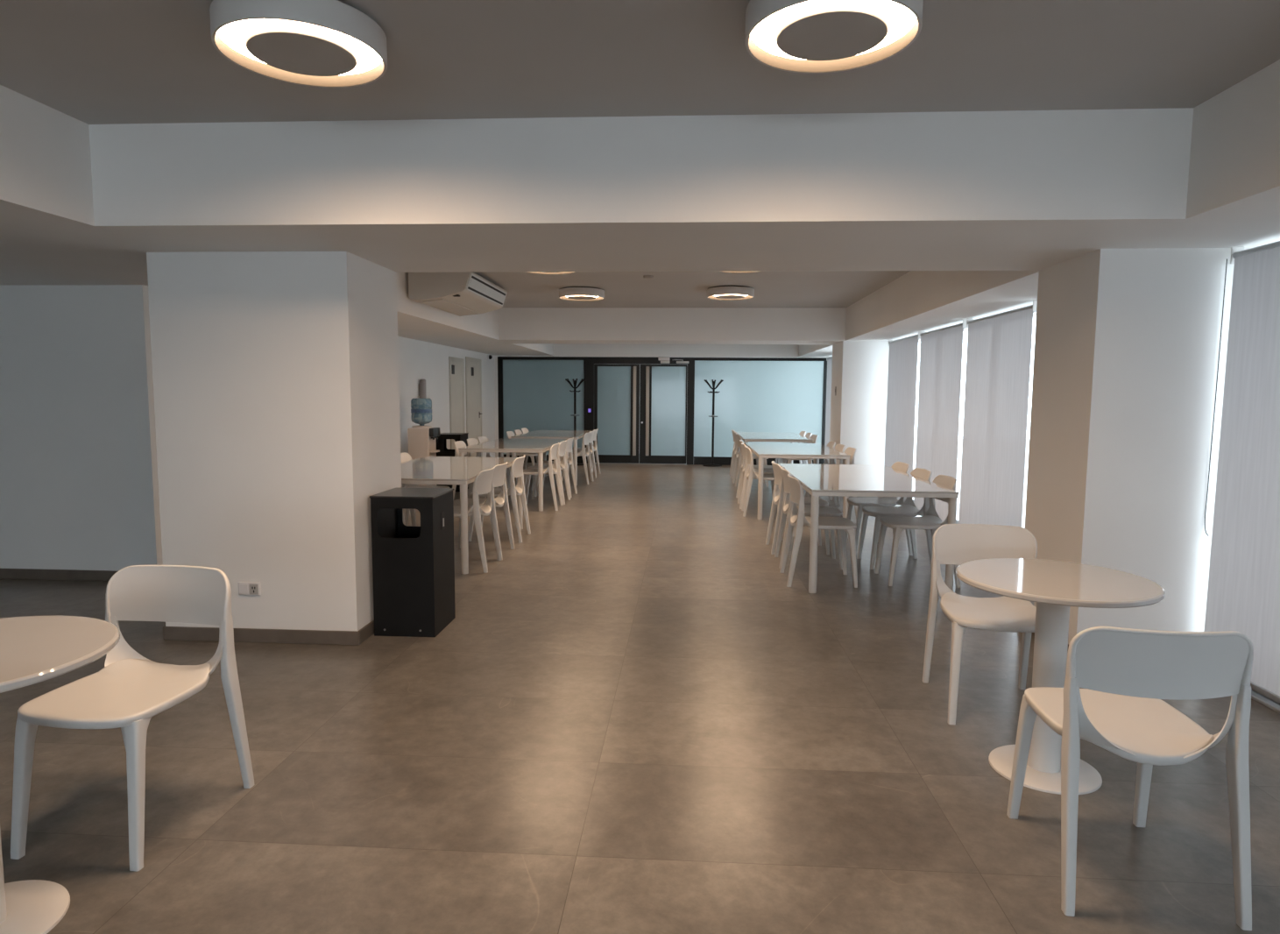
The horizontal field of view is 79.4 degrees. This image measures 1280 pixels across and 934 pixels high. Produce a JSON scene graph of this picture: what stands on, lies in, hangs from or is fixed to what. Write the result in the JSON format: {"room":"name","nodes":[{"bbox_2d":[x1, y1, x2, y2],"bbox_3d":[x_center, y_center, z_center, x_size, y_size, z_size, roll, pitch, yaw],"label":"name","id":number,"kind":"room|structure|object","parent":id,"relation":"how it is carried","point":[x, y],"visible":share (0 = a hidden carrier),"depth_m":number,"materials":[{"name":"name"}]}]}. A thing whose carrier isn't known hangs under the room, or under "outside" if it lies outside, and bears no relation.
{"room":"eatery","nodes":[
{"label":"eatery","id":0,"kind":"room"},
{"bbox_2d":[0,284,162,570],"bbox_3d":[-5.095,-0.249,5.745,3.130,2.145,0.160,1,5,3],"label":"wall","id":1,"kind":"structure","parent":0,"point":[79,481],"depth_m":5.60,"materials":[{"name":"white paint"}]},
{"bbox_2d":[0,568,118,580],"bbox_3d":[-5.107,0.788,5.758,3.130,0.078,0.012,1,5,3],"label":"baseboard","id":2,"kind":"structure","parent":1,"relation":"attached to","point":[78,575],"depth_m":5.70,"materials":[{"name":"tile"}]},
{"bbox_2d":[0,273,120,285],"bbox_3d":[-5.172,-1.506,5.274,3.000,0.445,0.550,1,5,3],"label":"ceiling beam","id":3,"kind":"structure","parent":1,"relation":"attached to","point":[5,279],"depth_m":5.27,"materials":[{"name":"white paint"}]},
{"bbox_2d":[146,251,401,630],"bbox_3d":[-2.097,-0.118,4.582,1.108,2.145,0.710,1,5,3],"label":"wall column","id":4,"kind":"structure","parent":0,"point":[276,384],"depth_m":4.23,"materials":[{"name":"white paint"}]},
{"bbox_2d":[238,581,261,595],"bbox_3d":[-2.178,0.680,4.298,0.126,0.074,0.014,1,5,3],"label":"wall socket","id":5,"kind":"object","parent":4,"relation":"attached to","point":[250,589],"visible":1,"depth_m":4.29,"materials":[{"name":"white plastic"}]},
{"bbox_2d":[162,619,374,644],"bbox_3d":[-2.104,0.911,4.674,1.132,0.078,0.722,1,5,3],"label":"baseboard","id":6,"kind":"structure","parent":4,"relation":"attached to","point":[169,632],"depth_m":4.31,"materials":[{"name":"tile"}]},
{"bbox_2d":[397,336,495,487],"bbox_3d":[-3.302,-0.708,10.694,0.160,2.145,9.980,1,5,3],"label":"wall","id":7,"kind":"structure","parent":0,"point":[418,359],"depth_m":11.85,"materials":[{"name":"white paint"}]},
{"bbox_2d":[65,272,553,355],"bbox_3d":[-2.701,-1.952,10.131,1.335,0.445,10.590,1,5,3],"label":"ceiling beam","id":8,"kind":"structure","parent":7,"relation":"attached to","point":[417,321],"depth_m":9.50,"materials":[{"name":"white paint"}]},
{"bbox_2d":[418,379,426,397],"bbox_3d":[-3.139,-1.124,11.137,0.100,0.290,0.090,1,5,3],"label":"dispenser","id":9,"kind":"object","parent":7,"relation":"attached to","point":[422,392],"visible":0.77,"depth_m":11.10,"materials":[{"name":"plastic"}]},
{"bbox_2d":[448,356,465,449],"bbox_3d":[-3.072,-0.841,12.976,0.020,1.980,0.790,1,5,3],"label":"door","id":10,"kind":"structure","parent":7,"relation":"in","point":[456,380],"depth_m":12.91,"materials":[{"name":"beige laminate"}]},
{"bbox_2d":[451,364,454,374],"bbox_3d":[-3.072,-1.602,12.678,0.012,0.150,0.130,1,5,3],"label":"door sign","id":11,"kind":"object","parent":10,"relation":"attached to","point":[452,365],"visible":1,"depth_m":12.67,"materials":[{"name":"plastic"}]},
{"bbox_2d":[465,356,482,456],"bbox_3d":[-2.983,-0.959,14.001,0.070,2.020,1.000,1,5,3],"label":"door","id":12,"kind":"structure","parent":7,"relation":"in","point":[473,384],"depth_m":13.96,"materials":[{"name":"beige laminate"}]},
{"bbox_2d":[0,453,1279,933],"bbox_3d":[-1.655,0.814,6.771,10.300,0.120,24.500,1,5,3],"label":"floor","id":13,"kind":"structure","parent":0,"point":[632,721],"depth_m":2.87,"materials":[{"name":"tile"}]},
{"bbox_2d":[0,615,120,933],"bbox_3d":[-1.724,0.838,1.982,0.676,0.740,0.676,1,5,3],"label":"round table","id":14,"kind":"object","parent":13,"relation":"on","point":[34,649],"visible":1,"depth_m":2.04,"materials":[{"name":"plastic"}]},
{"bbox_2d":[10,565,254,871],"bbox_3d":[-1.645,0.762,2.502,0.470,0.794,0.519,1,5,8],"label":"cafe chair","id":15,"kind":"object","parent":13,"relation":"on","point":[131,689],"visible":1,"depth_m":2.56,"materials":[{"name":"plastic"}]},
{"bbox_2d":[402,508,405,525],"bbox_3d":[-2.237,0.390,6.364,0.519,0.794,0.470,1,5,3],"label":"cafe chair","id":16,"kind":"object","parent":13,"relation":"on","point":[404,523],"visible":0.02,"depth_m":6.54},
{"bbox_2d":[369,487,455,636],"bbox_3d":[-1.342,0.553,4.601,0.371,0.815,0.402,1,5,3],"label":"waste bin","id":17,"kind":"object","parent":13,"relation":"on","point":[413,567],"visible":1,"depth_m":4.43,"materials":[{"name":"metal"}]},
{"bbox_2d":[409,509,417,526],"bbox_3d":[-2.212,0.328,7.011,0.519,0.794,0.470,1,5,2],"label":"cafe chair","id":18,"kind":"object","parent":13,"relation":"on","point":[413,513],"visible":0.02,"depth_m":6.81,"materials":[{"name":"plastic"}]},
{"bbox_2d":[407,425,440,485],"bbox_3d":[-2.889,-0.076,10.356,0.350,0.955,0.310,1,5,3],"label":"water cooler","id":19,"kind":"object","parent":13,"relation":"on","point":[421,439],"visible":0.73,"depth_m":10.19,"materials":[{"name":"white plastic"}]},
{"bbox_2d":[410,397,431,425],"bbox_3d":[-2.915,-0.738,10.294,0.273,0.370,0.273,1,5,3],"label":"water bottle","id":20,"kind":"object","parent":19,"relation":"on","point":[420,407],"visible":1,"depth_m":10.19,"materials":[{"name":"blue plastic"}]},
{"bbox_2d":[429,427,440,437],"bbox_3d":[-2.744,-0.467,10.310,0.065,0.115,0.290,1,5,3],"label":"hood","id":21,"kind":"object","parent":19,"relation":"attached to","point":[434,432],"depth_m":10.22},
{"bbox_2d":[430,449,439,452],"bbox_3d":[-2.748,-0.208,10.334,0.060,0.025,0.240,1,5,3],"label":"drip tray","id":22,"kind":"object","parent":19,"relation":"on","point":[431,450],"depth_m":10.29,"materials":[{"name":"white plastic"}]},
{"bbox_2d":[400,452,449,525],"bbox_3d":[-2.176,0.267,7.657,0.519,0.794,0.470,1,5,4],"label":"cafe chair","id":23,"kind":"object","parent":13,"relation":"on","point":[404,456],"visible":0.17,"depth_m":7.80,"materials":[{"name":"plastic"}]},
{"bbox_2d":[435,432,468,491],"bbox_3d":[-2.695,-0.073,11.079,0.371,0.815,0.402,1,5,3],"label":"waste bin","id":24,"kind":"object","parent":13,"relation":"on","point":[441,441],"visible":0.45,"depth_m":10.91,"materials":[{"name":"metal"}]},
{"bbox_2d":[401,456,523,574],"bbox_3d":[-1.771,0.360,6.982,1.010,0.742,2.050,1,5,3],"label":"dining table","id":25,"kind":"object","parent":13,"relation":"on","point":[428,470],"visible":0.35,"depth_m":6.50,"materials":[{"name":"laminate"}]},
{"bbox_2d":[452,440,497,499],"bbox_3d":[-2.054,0.081,9.614,0.519,0.794,0.470,1,5,2],"label":"cafe chair","id":26,"kind":"object","parent":13,"relation":"on","point":[458,444],"visible":0.31,"depth_m":9.59,"materials":[{"name":"plastic"}]},
{"bbox_2d":[453,466,502,572],"bbox_3d":[-1.432,0.406,6.256,0.519,0.794,0.470,1,5,5],"label":"cafe chair","id":27,"kind":"object","parent":13,"relation":"on","point":[484,480],"visible":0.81,"depth_m":6.10,"materials":[{"name":"plastic"}]},
{"bbox_2d":[453,461,515,559],"bbox_3d":[-1.409,0.360,6.733,0.519,0.794,0.470,1,5,5],"label":"cafe chair","id":28,"kind":"object","parent":13,"relation":"on","point":[499,479],"visible":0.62,"depth_m":6.83,"materials":[{"name":"plastic"}]},
{"bbox_2d":[466,438,509,496],"bbox_3d":[-2.025,0.027,10.191,0.519,0.794,0.470,1,5,3],"label":"cafe chair","id":29,"kind":"object","parent":13,"relation":"on","point":[472,441],"visible":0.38,"depth_m":10.31,"materials":[{"name":"plastic"}]},
{"bbox_2d":[477,436,516,495],"bbox_3d":[-1.987,-0.021,10.688,0.519,0.794,0.470,1,5,3],"label":"cafe chair","id":30,"kind":"object","parent":13,"relation":"on","point":[481,439],"visible":0.32,"depth_m":10.70,"materials":[{"name":"plastic"}]},
{"bbox_2d":[468,454,530,542],"bbox_3d":[-1.360,0.291,7.468,0.519,0.794,0.470,1,5,2],"label":"cafe chair","id":31,"kind":"object","parent":13,"relation":"on","point":[517,465],"visible":0.77,"depth_m":7.30,"materials":[{"name":"plastic"}]},
{"bbox_2d":[458,438,568,511],"bbox_3d":[-1.594,0.057,10.183,1.010,0.742,2.050,1,5,3],"label":"dining table","id":32,"kind":"object","parent":13,"relation":"on","point":[501,445],"visible":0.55,"depth_m":9.34,"materials":[{"name":"laminate"}]},
{"bbox_2d":[505,431,537,472],"bbox_3d":[-1.862,-0.163,12.196,0.519,0.794,0.470,1,5,3],"label":"cafe chair","id":33,"kind":"object","parent":13,"relation":"on","point":[509,434],"visible":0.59,"depth_m":12.00,"materials":[{"name":"plastic"}]},
{"bbox_2d":[514,429,546,476],"bbox_3d":[-1.822,-0.213,12.722,0.519,0.794,0.470,1,5,2],"label":"cafe chair","id":34,"kind":"object","parent":13,"relation":"on","point":[516,431],"visible":0.23,"depth_m":12.87,"materials":[{"name":"plastic"}]},
{"bbox_2d":[520,427,550,475],"bbox_3d":[-1.802,-0.270,13.319,0.519,0.794,0.470,1,5,4],"label":"cafe chair","id":35,"kind":"object","parent":13,"relation":"on","point":[523,430],"visible":0.22,"depth_m":13.46,"materials":[{"name":"plastic"}]},
{"bbox_2d":[516,442,563,510],"bbox_3d":[-1.233,0.104,9.435,0.519,0.794,0.470,1,5,2],"label":"cafe chair","id":36,"kind":"object","parent":13,"relation":"on","point":[551,470],"visible":0.79,"depth_m":9.27,"materials":[{"name":"plastic"}]},
{"bbox_2d":[525,439,570,504],"bbox_3d":[-1.190,0.055,9.951,0.519,0.794,0.470,1,5,4],"label":"cafe chair","id":37,"kind":"object","parent":13,"relation":"on","point":[561,452],"visible":0.73,"depth_m":9.82,"materials":[{"name":"plastic"}]},
{"bbox_2d":[510,430,593,485],"bbox_3d":[-1.399,-0.189,12.774,1.010,0.742,2.050,1,5,3],"label":"dining table","id":38,"kind":"object","parent":13,"relation":"on","point":[576,434],"visible":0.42,"depth_m":11.96,"materials":[{"name":"white"}]},
{"bbox_2d":[534,437,577,497],"bbox_3d":[-1.157,-0.006,10.598,0.519,0.794,0.470,1,5,5],"label":"cafe chair","id":39,"kind":"object","parent":13,"relation":"on","point":[569,441],"visible":0.59,"depth_m":10.48,"materials":[{"name":"plastic"}]},
{"bbox_2d":[565,378,585,465],"bbox_3d":[-1.270,-0.882,15.090,0.383,1.684,0.400,-2,6,-25],"label":"coat rack","id":40,"kind":"object","parent":13,"relation":"on","point":[575,386],"visible":0.86,"depth_m":15.04,"materials":[{"name":"metal"}]},
{"bbox_2d":[559,431,593,484],"bbox_3d":[-1.022,-0.151,12.125,0.519,0.794,0.470,1,5,5],"label":"cafe chair","id":41,"kind":"object","parent":13,"relation":"on","point":[584,453],"visible":0.76,"depth_m":11.94,"materials":[{"name":"plastic"}]},
{"bbox_2d":[568,430,596,480],"bbox_3d":[-0.997,-0.198,12.622,0.519,0.794,0.470,1,5,5],"label":"cafe chair","id":42,"kind":"object","parent":13,"relation":"on","point":[591,453],"visible":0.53,"depth_m":12.78,"materials":[{"name":"plastic"}]},
{"bbox_2d":[568,428,600,473],"bbox_3d":[-0.967,-0.257,13.239,0.519,0.794,0.470,1,5,5],"label":"cafe chair","id":43,"kind":"object","parent":13,"relation":"on","point":[595,447],"visible":0.54,"depth_m":13.39,"materials":[{"name":"plastic"}]},
{"bbox_2d":[702,379,723,466],"bbox_3d":[1.428,-0.860,15.057,0.383,1.684,0.400,1,5,3],"label":"coat rack","id":44,"kind":"object","parent":13,"relation":"on","point":[712,464],"visible":1,"depth_m":15.02,"materials":[{"name":"metal"}]},
{"bbox_2d":[728,429,758,478],"bbox_3d":[1.801,-0.229,13.151,0.519,0.794,0.470,1,5,4],"label":"cafe chair","id":45,"kind":"object","parent":13,"relation":"on","point":[732,430],"visible":0.44,"depth_m":13.32,"materials":[{"name":"plastic"}]},
{"bbox_2d":[730,431,763,482],"bbox_3d":[1.760,-0.173,12.555,0.519,0.794,0.470,1,5,4],"label":"cafe chair","id":46,"kind":"object","parent":13,"relation":"on","point":[734,432],"visible":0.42,"depth_m":12.66,"materials":[{"name":"plastic"}]},
{"bbox_2d":[732,433,768,487],"bbox_3d":[1.717,-0.114,11.940,0.519,0.794,0.470,1,5,3],"label":"cafe chair","id":47,"kind":"object","parent":13,"relation":"on","point":[739,457],"visible":0.66,"depth_m":11.75,"materials":[{"name":"plastic"}]},
{"bbox_2d":[735,439,774,498],"bbox_3d":[1.550,0.050,10.204,0.519,0.794,0.470,1,5,5],"label":"cafe chair","id":48,"kind":"object","parent":13,"relation":"on","point":[767,467],"visible":0.36,"depth_m":10.35,"materials":[{"name":"plastic"}]},
{"bbox_2d":[737,442,774,509],"bbox_3d":[1.498,0.103,9.639,0.519,0.794,0.470,1,5,4],"label":"cafe chair","id":49,"kind":"object","parent":13,"relation":"on","point":[745,463],"visible":0.58,"depth_m":9.56,"materials":[{"name":"plastic"}]},
{"bbox_2d":[741,445,787,516],"bbox_3d":[1.465,0.161,9.033,0.519,0.794,0.470,1,5,5],"label":"cafe chair","id":50,"kind":"object","parent":13,"relation":"on","point":[751,474],"visible":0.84,"depth_m":8.85,"materials":[{"name":"plastic"}]},
{"bbox_2d":[735,431,813,463],"bbox_3d":[2.123,-0.142,12.541,1.010,0.742,2.050,1,5,3],"label":"dining table","id":51,"kind":"object","parent":13,"relation":"on","point":[746,436],"visible":0.44,"depth_m":11.89,"materials":[{"name":"laminate"}]},
{"bbox_2d":[774,431,806,463],"bbox_3d":[2.528,-0.206,12.958,0.519,0.794,0.470,1,5,3],"label":"cafe chair","id":52,"kind":"object","parent":13,"relation":"on","point":[802,433],"visible":0.26,"depth_m":13.03,"materials":[{"name":"plastic"}]},
{"bbox_2d":[779,432,812,463],"bbox_3d":[2.494,-0.149,12.361,0.519,0.794,0.470,1,5,4],"label":"cafe chair","id":53,"kind":"object","parent":13,"relation":"on","point":[808,434],"visible":0.2,"depth_m":12.49,"materials":[{"name":"plastic"}]},
{"bbox_2d":[765,460,829,554],"bbox_3d":[1.432,0.356,6.980,0.519,0.794,0.470,1,5,3],"label":"cafe chair","id":54,"kind":"object","parent":13,"relation":"on","point":[778,495],"visible":0.78,"depth_m":6.82,"materials":[{"name":"plastic"}]},
{"bbox_2d":[745,442,850,519],"bbox_3d":[1.887,0.135,9.613,1.010,0.742,2.050,1,5,3],"label":"dining table","id":55,"kind":"object","parent":13,"relation":"on","point":[762,450],"visible":0.64,"depth_m":8.74,"materials":[{"name":"laminate"}]},
{"bbox_2d":[783,434,818,464],"bbox_3d":[2.448,-0.093,11.766,0.519,0.794,0.470,1,5,2],"label":"cafe chair","id":56,"kind":"object","parent":13,"relation":"on","point":[814,437],"visible":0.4,"depth_m":11.57,"materials":[{"name":"plastic"}]},
{"bbox_2d":[774,466,842,569],"bbox_3d":[1.412,0.409,6.423,0.519,0.794,0.470,1,5,5],"label":"cafe chair","id":57,"kind":"object","parent":13,"relation":"on","point":[823,511],"visible":0.64,"depth_m":6.40,"materials":[{"name":"plastic"}]},
{"bbox_2d":[779,473,857,587],"bbox_3d":[1.358,0.465,5.838,0.519,0.794,0.470,1,5,4],"label":"cafe chair","id":58,"kind":"object","parent":13,"relation":"on","point":[796,517],"visible":0.95,"depth_m":5.66,"materials":[{"name":"plastic"}]},
{"bbox_2d":[802,444,845,506],"bbox_3d":[2.267,0.119,9.533,0.519,0.794,0.470,1,5,3],"label":"cafe chair","id":59,"kind":"object","parent":13,"relation":"on","point":[839,447],"visible":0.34,"depth_m":9.61,"materials":[{"name":"plastic"}]},
{"bbox_2d":[822,441,837,505],"bbox_3d":[2.293,0.067,10.080,0.519,0.794,0.470,1,5,5],"label":"cafe chair","id":60,"kind":"object","parent":13,"relation":"on","point":[831,444],"visible":0.26,"depth_m":10.12,"materials":[{"name":"plastic"}]},
{"bbox_2d":[808,446,857,519],"bbox_3d":[2.235,0.175,8.936,0.519,0.794,0.470,1,5,3],"label":"cafe chair","id":61,"kind":"object","parent":13,"relation":"on","point":[852,451],"visible":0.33,"depth_m":8.92,"materials":[{"name":"plastic"}]},
{"bbox_2d":[777,463,959,593],"bbox_3d":[1.766,0.438,6.419,1.010,0.742,2.050,1,5,3],"label":"dining table","id":62,"kind":"object","parent":13,"relation":"on","point":[845,480],"visible":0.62,"depth_m":5.61,"materials":[{"name":"laminate"}]},
{"bbox_2d":[844,461,912,555],"bbox_3d":[2.158,0.360,6.996,0.519,0.794,0.470,1,5,2],"label":"cafe chair","id":63,"kind":"object","parent":13,"relation":"on","point":[860,502],"visible":0.68,"depth_m":6.86,"materials":[{"name":"plastic"}]},
{"bbox_2d":[857,467,932,569],"bbox_3d":[2.130,0.415,6.409,0.519,0.794,0.470,1,5,2],"label":"cafe chair","id":64,"kind":"object","parent":13,"relation":"on","point":[908,508],"visible":0.73,"depth_m":6.38,"materials":[{"name":"plastic"}]},
{"bbox_2d":[874,474,961,587],"bbox_3d":[2.109,0.467,5.862,0.519,0.794,0.470,1,5,3],"label":"cafe chair","id":65,"kind":"object","parent":13,"relation":"on","point":[931,520],"visible":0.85,"depth_m":5.85,"materials":[{"name":"plastic"}]},
{"bbox_2d":[912,311,1036,523],"bbox_3d":[3.463,-0.372,7.646,0.080,2.145,6.110,1,5,3],"label":"window","id":66,"kind":"structure","parent":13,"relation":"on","point":[1034,312],"depth_m":8.42,"materials":[{"name":"glass"}]},
{"bbox_2d":[922,523,1037,724],"bbox_3d":[1.583,0.691,3.482,0.470,0.794,0.519,1,6,10],"label":"cafe chair","id":67,"kind":"object","parent":13,"relation":"on","point":[958,544],"visible":0.81,"depth_m":3.63,"materials":[{"name":"plastic"}]},
{"bbox_2d":[955,558,1165,794],"bbox_3d":[1.529,0.775,2.882,0.676,0.740,0.676,1,5,3],"label":"round table","id":68,"kind":"object","parent":13,"relation":"on","point":[1056,586],"visible":0.92,"depth_m":2.83,"materials":[{"name":"plastic"}]},
{"bbox_2d":[1006,626,1253,930],"bbox_3d":[1.422,0.803,2.287,0.470,0.794,0.519,1,5,7],"label":"cafe chair","id":69,"kind":"object","parent":13,"relation":"on","point":[1124,675],"visible":1,"depth_m":2.08,"materials":[{"name":"plastic"}]},
{"bbox_2d":[1251,688,1279,713],"bbox_3d":[2.654,1.474,-0.739,0.115,0.050,9.580,1,5,3],"label":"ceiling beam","id":70,"kind":"structure","parent":13,"relation":"on","point":[1262,699],"depth_m":3.55,"materials":[{"name":"metal"}]},
{"bbox_2d":[0,0,1279,307],"bbox_3d":[-1.561,-1.897,6.508,10.450,0.150,24.500,1,5,3],"label":"ceiling","id":71,"kind":"structure","parent":0,"point":[89,61],"depth_m":2.82,"materials":[{"name":"beige paint"}]},
{"bbox_2d":[0,84,185,273],"bbox_3d":[-4.856,-0.987,-0.151,4.300,0.445,10.290,1,5,3],"label":"ceiling beam","id":72,"kind":"structure","parent":71,"relation":"attached to","point":[47,219],"depth_m":3.38,"materials":[{"name":"white paint"}]},
{"bbox_2d":[209,0,387,87],"bbox_3d":[-1.098,-1.388,2.507,0.524,0.100,0.524,1,5,3],"label":"ceiling light","id":73,"kind":"object","parent":71,"relation":"attached to","point":[313,43],"visible":1,"depth_m":2.44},
{"bbox_2d":[408,271,507,316],"bbox_3d":[-1.852,-1.808,8.044,0.605,0.324,1.500,1,5,3],"label":"air conditioner","id":74,"kind":"object","parent":71,"relation":"attached to","point":[467,293],"visible":0.95,"depth_m":7.43,"materials":[{"name":"plastic"}]},
{"bbox_2d":[422,298,479,315],"bbox_3d":[-1.956,-1.663,8.064,0.200,0.030,1.300,1,5,3],"label":"grille","id":75,"kind":"object","parent":74,"relation":"attached to","point":[448,305],"depth_m":7.95,"materials":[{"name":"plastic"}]},
{"bbox_2d":[525,271,575,274],"bbox_3d":[-0.811,-1.798,6.834,0.524,0.100,0.524,1,5,3],"label":"ceiling light","id":76,"kind":"object","parent":71,"relation":"attached to","point":[539,272],"visible":0.12,"depth_m":7.06,"materials":[{"name":"plastic"}]},
{"bbox_2d":[558,286,604,300],"bbox_3d":[-0.669,-1.990,8.860,0.524,0.100,0.524,1,5,3],"label":"ceiling light","id":77,"kind":"object","parent":71,"relation":"attached to","point":[572,293],"visible":1,"depth_m":8.68,"materials":[{"name":"plastic"}]},
{"bbox_2d":[88,107,1193,272],"bbox_3d":[-0.058,-1.351,4.014,4.765,0.445,1.355,1,5,3],"label":"ceiling beam","id":78,"kind":"structure","parent":71,"relation":"attached to","point":[1007,190],"depth_m":3.38,"materials":[{"name":"white paint"}]},
{"bbox_2d":[643,275,653,279],"bbox_3d":[0.085,-1.917,7.793,0.104,0.032,0.104,1,5,3],"label":"smoke detector","id":79,"kind":"object","parent":71,"relation":"attached to","point":[647,277],"visible":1,"depth_m":7.76,"materials":[{"name":"plastic"}]},
{"bbox_2d":[498,307,846,344],"bbox_3d":[0.442,-2.026,11.138,4.815,0.445,0.830,1,5,3],"label":"ceiling beam","id":80,"kind":"structure","parent":71,"relation":"attached to","point":[517,325],"depth_m":10.73,"materials":[{"name":"white paint"}]},
{"bbox_2d":[707,285,754,300],"bbox_3d":[1.019,-1.962,8.688,0.524,0.100,0.524,1,5,3],"label":"ceiling light","id":81,"kind":"object","parent":71,"relation":"attached to","point":[726,293],"visible":1,"depth_m":8.52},
{"bbox_2d":[722,271,756,272],"bbox_3d":[0.882,-1.771,6.671,0.524,0.100,0.524,1,5,3],"label":"ceiling light","id":82,"kind":"object","parent":71,"relation":"attached to","point":[723,272],"visible":0.05,"depth_m":6.91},
{"bbox_2d":[744,0,923,73],"bbox_3d":[0.586,-1.362,2.356,0.524,0.100,0.524,1,5,3],"label":"ceiling light","id":83,"kind":"object","parent":71,"relation":"attached to","point":[795,36],"visible":1,"depth_m":2.34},
{"bbox_2d":[1101,59,1279,248],"bbox_3d":[2.612,-0.892,-0.603,1.135,0.445,10.290,1,5,3],"label":"ceiling beam","id":84,"kind":"structure","parent":71,"relation":"attached to","point":[1234,191],"depth_m":3.02,"materials":[{"name":"white paint"}]},
{"bbox_2d":[1203,240,1279,703],"bbox_3d":[2.889,0.039,3.098,0.067,2.107,1.692,1,5,3],"label":"roller blind","id":85,"kind":"object","parent":84,"relation":"hanging from","point":[1243,590],"visible":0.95,"depth_m":3.67,"materials":[{"name":"fabric"}]},
{"bbox_2d":[594,363,687,453],"bbox_3d":[-0.438,-1.617,18.089,4.900,2.590,0.200,1,5,3],"label":"door frame","id":86,"kind":"structure","parent":0,"point":[594,364],"depth_m":17.92,"materials":[{"name":"paint"}]},
{"bbox_2d":[494,355,827,465],"bbox_3d":[0.494,-1.128,15.376,7.100,2.145,0.130,1,5,3],"label":"wall","id":87,"kind":"structure","parent":0,"point":[755,394],"depth_m":15.28,"materials":[{"name":"blue glass"}]},
{"bbox_2d":[586,407,592,414],"bbox_3d":[-1.006,-1.120,15.393,0.100,0.125,0.021,1,5,3],"label":"keypad","id":88,"kind":"object","parent":87,"relation":"attached to","point":[589,409],"visible":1,"depth_m":15.38,"materials":[{"name":"plastic"}]},
{"bbox_2d":[594,364,639,463],"bbox_3d":[-0.466,-1.059,15.380,0.905,1.968,0.097,1,5,3],"label":"door","id":89,"kind":"structure","parent":87,"relation":"in","point":[616,386],"depth_m":15.39,"materials":[{"name":"black glass"}]},
{"bbox_2d":[639,364,687,463],"bbox_3d":[0.463,-1.047,15.324,0.937,1.968,0.097,1,5,3],"label":"door","id":90,"kind":"structure","parent":87,"relation":"in","point":[662,387],"depth_m":15.34,"materials":[{"name":"black glass"}]},
{"bbox_2d":[658,357,669,363],"bbox_3d":[0.475,-2.102,15.189,0.220,0.118,0.060,1,5,3],"label":"emergency light","id":91,"kind":"object","parent":87,"relation":"attached to","point":[667,359],"visible":1,"depth_m":15.16,"materials":[{"name":"white plastic"}]},
{"bbox_2d":[553,343,799,357],"bbox_3d":[0.696,-2.408,15.267,4.815,0.465,0.160,1,5,3],"label":"ceiling beam","id":92,"kind":"structure","parent":87,"relation":"attached to","point":[560,350],"depth_m":15.20,"materials":[{"name":"white paint"}]},
{"bbox_2d":[824,356,832,460],"bbox_3d":[3.571,-1.007,14.126,0.062,2.107,1.728,1,5,3],"label":"roller blind","id":93,"kind":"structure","parent":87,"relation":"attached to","point":[829,359],"depth_m":14.70,"materials":[{"name":"fabric"}]},
{"bbox_2d":[883,331,920,500],"bbox_3d":[3.301,-0.592,9.744,0.062,2.107,1.348,1,5,3],"label":"roller blind","id":94,"kind":"object","parent":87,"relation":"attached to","point":[903,352],"visible":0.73,"depth_m":9.67,"materials":[{"name":"fabric"}]},
{"bbox_2d":[798,270,1038,356],"bbox_3d":[3.262,-1.876,9.770,1.115,0.445,10.590,1,5,3],"label":"ceiling beam","id":95,"kind":"structure","parent":87,"relation":"attached to","point":[915,301],"depth_m":7.09,"materials":[{"name":"white paint"}]},
{"bbox_2d":[913,318,968,521],"bbox_3d":[3.213,-0.456,8.308,0.062,2.107,1.418,1,5,3],"label":"roller blind","id":96,"kind":"object","parent":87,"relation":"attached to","point":[941,350],"visible":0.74,"depth_m":8.20,"materials":[{"name":"fabric"}]},
{"bbox_2d":[958,300,1037,526],"bbox_3d":[3.119,-0.312,6.797,0.062,2.107,1.438,1,5,3],"label":"roller blind","id":97,"kind":"object","parent":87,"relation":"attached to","point":[999,352],"visible":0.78,"depth_m":6.70,"materials":[{"name":"fabric"}]},
{"bbox_2d":[671,359,688,363],"bbox_3d":[0.797,-2.075,15.153,0.331,0.076,0.098,1,5,3],"label":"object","id":98,"kind":"structure","parent":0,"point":[682,361],"depth_m":15.15,"materials":[{"name":"metal"}]},
{"bbox_2d":[828,340,888,464],"bbox_3d":[3.123,-0.704,11.113,0.605,2.145,0.800,1,5,3],"label":"wall column","id":99,"kind":"structure","parent":0,"point":[859,370],"depth_m":10.71,"materials":[{"name":"white paint"}]},
{"bbox_2d":[883,344,889,464],"bbox_3d":[3.605,-0.698,11.084,0.360,2.145,0.800,1,5,3],"label":"wall pier","id":100,"kind":"object","parent":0,"point":[887,344],"visible":0.07,"depth_m":10.67,"materials":[{"name":"white paint"}]},
{"bbox_2d":[1024,247,1230,644],"bbox_3d":[2.648,-0.059,4.304,0.635,2.145,0.690,1,5,3],"label":"wall column","id":101,"kind":"structure","parent":0,"point":[1126,353],"depth_m":3.97,"materials":[{"name":"white paint"}]},
{"bbox_2d":[1202,247,1250,631],"bbox_3d":[3.165,-0.052,4.273,0.400,2.145,0.690,1,5,3],"label":"wall pier","id":102,"kind":"object","parent":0,"point":[1232,265],"depth_m":3.92,"materials":[{"name":"white paint"}]},
{"label":"outside","id":103,"kind":"structure","parent":0,"visible":0},
{"bbox_2d":[912,438,1029,527],"bbox_3d":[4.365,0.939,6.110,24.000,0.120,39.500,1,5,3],"label":"window","id":104,"kind":"structure","parent":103,"point":[960,441],"depth_m":14.49,"materials":[{"name":"glass"}]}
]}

